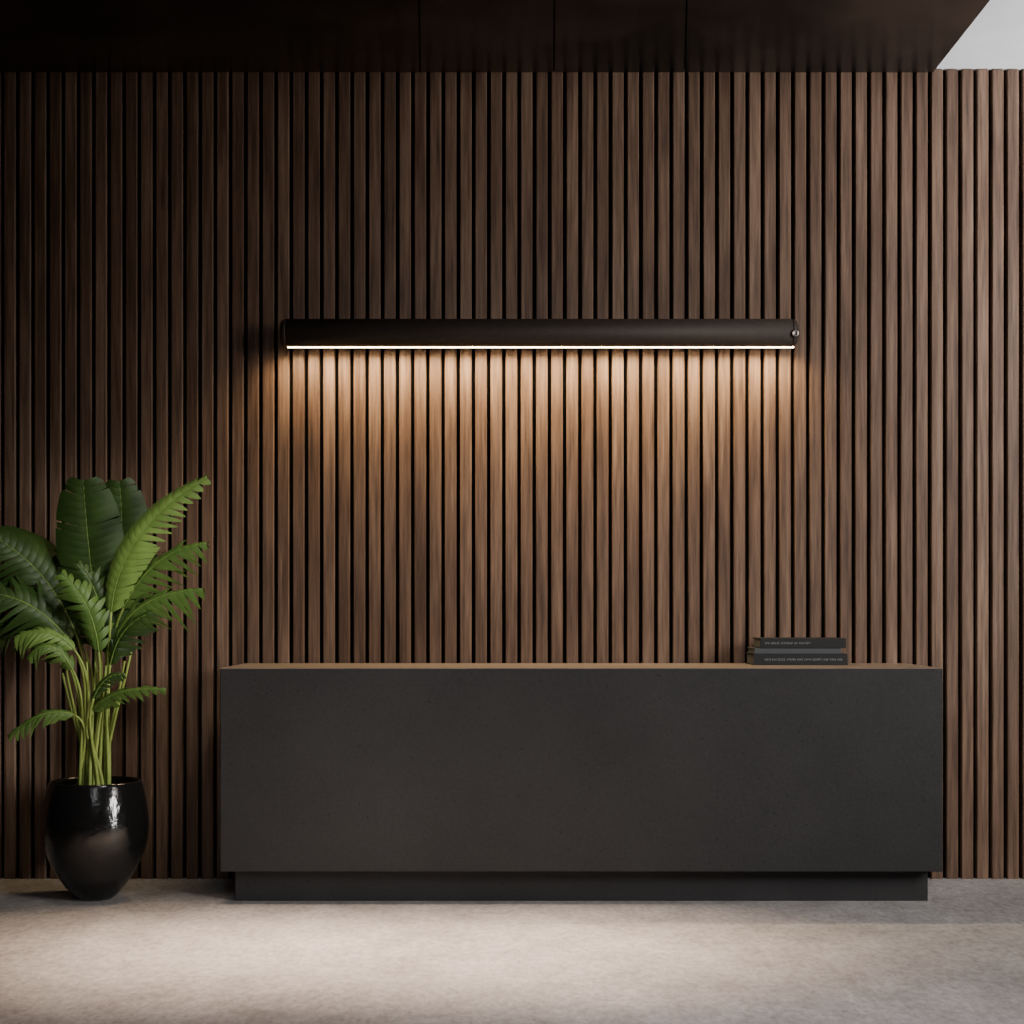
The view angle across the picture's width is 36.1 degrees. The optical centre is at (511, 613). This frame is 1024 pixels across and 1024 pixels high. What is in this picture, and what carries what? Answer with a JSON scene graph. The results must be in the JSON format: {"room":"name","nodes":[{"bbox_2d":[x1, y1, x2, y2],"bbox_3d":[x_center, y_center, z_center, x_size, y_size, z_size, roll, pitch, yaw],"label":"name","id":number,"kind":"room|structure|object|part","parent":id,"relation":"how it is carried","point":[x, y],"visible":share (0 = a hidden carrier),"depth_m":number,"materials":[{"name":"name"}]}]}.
{"room":"lobby","nodes":[
{"label":"lobby","id":0,"kind":"room"},
{"bbox_2d":[0,69,1023,878],"bbox_3d":[0.250,-0.715,8.060,12.500,4.130,0.120,0,0,0],"label":"wall","id":1,"kind":"structure","parent":0,"point":[860,481],"depth_m":8.00,"materials":[{"name":"brown wood"}]},
{"bbox_2d":[280,319,798,347],"bbox_3d":[0.135,-1.411,7.899,2.590,0.139,0.201,0,0,0],"label":"wall lamp","id":2,"kind":"object","parent":1,"relation":"attached to","point":[294,333],"visible":1,"depth_m":7.82,"materials":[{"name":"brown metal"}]},
{"bbox_2d":[288,347,793,347],"bbox_3d":[0.144,-1.342,7.903,2.548,0.001,0.018,0,0,0],"label":"diffuser","id":3,"kind":"object","parent":2,"relation":"attached to","point":[288,347],"depth_m":7.91,"materials":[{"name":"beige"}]},
{"bbox_2d":[0,878,1023,1023],"bbox_3d":[0.250,1.400,3.310,12.500,0.100,9.620,0,0,0],"label":"floor","id":4,"kind":"structure","parent":0,"point":[157,951],"depth_m":6.08,"materials":[{"name":"concrete"}]},
{"bbox_2d":[0,475,210,900],"bbox_3d":[-1.980,0.347,7.430,1.170,2.005,0.528,0,0,8],"label":"potted plant","id":5,"kind":"object","parent":4,"relation":"on","point":[95,823],"visible":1,"depth_m":7.34,"materials":[{"name":"green plant"}]},
{"bbox_3d":[-2.072,0.555,7.447,0.144,0.553,0.019,0,0,20],"label":"stem","id":6,"kind":"part","parent":5,"relation":"part of","materials":[{"name":"green plant"}]},
{"bbox_3d":[-2.049,0.536,7.392,0.110,0.591,0.025,0,0,0],"label":"stem","id":7,"kind":"part","parent":5,"relation":"part of","materials":[{"name":"green plant"}]},
{"bbox_3d":[-2.078,0.519,7.445,0.092,0.626,0.019,0,0,0],"label":"stem","id":8,"kind":"part","parent":5,"relation":"part of","materials":[{"name":"green plant"}]},
{"bbox_3d":[-2.016,0.543,7.311,0.045,0.578,0.106,0,0,0],"label":"stem","id":9,"kind":"part","parent":5,"relation":"part of","materials":[{"name":"green plant"}]},
{"bbox_3d":[-2.013,0.647,7.327,0.058,0.369,0.096,0,0,0],"label":"stem","id":10,"kind":"part","parent":5,"relation":"part of","materials":[{"name":"green plant"}]},
{"bbox_3d":[-2.054,0.478,7.420,0.085,0.706,0.018,0,0,-14],"label":"stem","id":11,"kind":"part","parent":5,"relation":"part of","materials":[{"name":"green plant"}]},
{"bbox_3d":[-2.048,0.467,7.482,0.080,0.730,0.022,0,0,31],"label":"stem","id":12,"kind":"part","parent":5,"relation":"part of","materials":[{"name":"green plant"}]},
{"bbox_3d":[-2.006,0.495,7.327,0.066,0.673,0.096,0,0,0],"label":"stem","id":13,"kind":"part","parent":5,"relation":"part of","materials":[{"name":"green plant"}]},
{"bbox_3d":[-2.040,0.490,7.552,0.042,0.682,0.071,0,0,-40],"label":"stem","id":14,"kind":"part","parent":5,"relation":"part of","materials":[{"name":"green plant"}]},
{"bbox_3d":[-1.988,0.526,7.353,0.018,0.609,0.036,0,0,-23],"label":"stem","id":15,"kind":"part","parent":5,"relation":"part of","materials":[{"name":"green plant"}]},
{"bbox_3d":[-2.005,0.517,7.481,0.020,0.628,0.056,0,0,37],"label":"stem","id":16,"kind":"part","parent":5,"relation":"part of","materials":[{"name":"green plant"}]},
{"bbox_3d":[-1.965,0.493,7.357,0.020,0.676,0.085,0,0,10],"label":"stem","id":17,"kind":"part","parent":5,"relation":"part of","materials":[{"name":"green plant"}]},
{"bbox_3d":[-1.947,0.610,7.307,0.040,0.445,0.096,0,0,0],"label":"stem","id":18,"kind":"part","parent":5,"relation":"part of","materials":[{"name":"green plant"}]},
{"bbox_3d":[-1.975,1.069,7.445,0.500,0.562,0.500,0,0,0],"label":"pot","id":19,"kind":"part","parent":5,"relation":"part of","materials":[{"name":"black ceramic"}]},
{"bbox_3d":[-1.943,0.638,7.327,0.069,0.388,0.096,0,0,0],"label":"stem","id":20,"kind":"part","parent":5,"relation":"part of","materials":[{"name":"green plant"}]},
{"bbox_3d":[-1.990,0.491,7.509,0.023,0.682,0.088,0,0,-12],"label":"stem","id":21,"kind":"part","parent":5,"relation":"part of","materials":[{"name":"green plant"}]},
{"bbox_3d":[-1.947,0.503,7.361,0.030,0.658,0.092,0,0,-41],"label":"stem","id":22,"kind":"part","parent":5,"relation":"part of","materials":[{"name":"green plant"}]},
{"bbox_3d":[-1.930,0.536,7.345,0.072,0.591,0.020,0,0,0],"label":"stem","id":23,"kind":"part","parent":5,"relation":"part of","materials":[{"name":"green plant"}]},
{"bbox_3d":[-1.960,0.467,7.458,0.030,0.729,0.045,0,0,0],"label":"stem","id":24,"kind":"part","parent":5,"relation":"part of","materials":[{"name":"green plant"}]},
{"bbox_3d":[-1.933,0.503,7.402,0.064,0.657,0.045,0,0,0],"label":"stem","id":25,"kind":"part","parent":5,"relation":"part of","materials":[{"name":"green plant"}]},
{"bbox_3d":[-1.940,0.526,7.508,0.038,0.610,0.046,0,0,0],"label":"stem","id":26,"kind":"part","parent":5,"relation":"part of","materials":[{"name":"green plant"}]},
{"bbox_3d":[-1.915,0.533,7.372,0.082,0.597,0.066,0,0,0],"label":"stem","id":27,"kind":"part","parent":5,"relation":"part of","materials":[{"name":"green plant"}]},
{"bbox_3d":[-1.896,0.410,7.367,0.063,0.843,0.096,0,0,0],"label":"stem","id":28,"kind":"part","parent":5,"relation":"part of","materials":[{"name":"green plant"}]},
{"bbox_3d":[-1.878,0.467,7.366,0.081,0.730,0.027,0,0,35],"label":"stem","id":29,"kind":"part","parent":5,"relation":"part of","materials":[{"name":"green plant"}]},
{"bbox_3d":[-1.887,0.526,7.438,0.120,0.610,0.035,0,0,0],"label":"stem","id":30,"kind":"part","parent":5,"relation":"part of","materials":[{"name":"green plant"}]},
{"bbox_3d":[-1.874,0.400,7.411,0.102,0.863,0.025,0,0,30],"label":"stem","id":31,"kind":"part","parent":5,"relation":"part of","materials":[{"name":"green plant"}]},
{"bbox_3d":[-1.863,0.505,7.407,0.148,0.653,0.035,0,0,0],"label":"stem","id":32,"kind":"part","parent":5,"relation":"part of","materials":[{"name":"green plant"}]},
{"bbox_2d":[220,663,942,900],"bbox_3d":[0.322,0.800,7.625,3.347,1.100,0.710,0,0,0],"label":"reception desk","id":33,"kind":"object","parent":4,"relation":"on","point":[339,781],"visible":1,"depth_m":7.27,"materials":[{"name":"charcoal stone"},{"name":"light brown wood"}]},
{"bbox_2d":[220,663,942,668],"bbox_3d":[0.322,0.252,7.625,3.347,0.004,0.710,0,0,0],"label":"countertop","id":34,"kind":"structure","parent":33,"relation":"on","point":[247,665],"depth_m":7.48,"materials":[{"name":"brown wood"}]},
{"bbox_2d":[746,653,847,664],"bbox_3d":[1.410,0.222,7.799,0.460,0.054,0.262,0,0,0],"label":"book","id":35,"kind":"object","parent":33,"relation":"on","point":[753,659],"visible":0.98,"depth_m":7.67,"materials":[{"name":"black paper"}]},
{"bbox_2d":[747,647,840,653],"bbox_3d":[1.398,0.181,7.798,0.424,0.028,0.243,0,0,0],"label":"book","id":36,"kind":"object","parent":35,"relation":"on","point":[754,650],"visible":0.92,"depth_m":7.68,"materials":[{"name":"grey paper"}]},
{"bbox_2d":[752,637,845,647],"bbox_3d":[1.422,0.142,7.795,0.420,0.048,0.250,0,0,0],"label":"book","id":37,"kind":"object","parent":36,"relation":"on","point":[759,642],"visible":0.99,"depth_m":7.67,"materials":[{"name":"black paper"}]},
{"bbox_2d":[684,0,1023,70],"bbox_3d":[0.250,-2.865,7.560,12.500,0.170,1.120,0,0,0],"label":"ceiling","id":38,"kind":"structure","parent":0,"point":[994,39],"depth_m":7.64,"materials":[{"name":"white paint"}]},
{"bbox_2d":[0,0,989,71],"bbox_3d":[-1.925,-2.770,7.500,8.150,0.020,1.000,0,0,0],"label":"ceiling panel","id":39,"kind":"object","parent":38,"relation":"attached to","point":[36,35],"visible":1,"depth_m":7.49,"materials":[{"name":"brown metal"}]}
]}

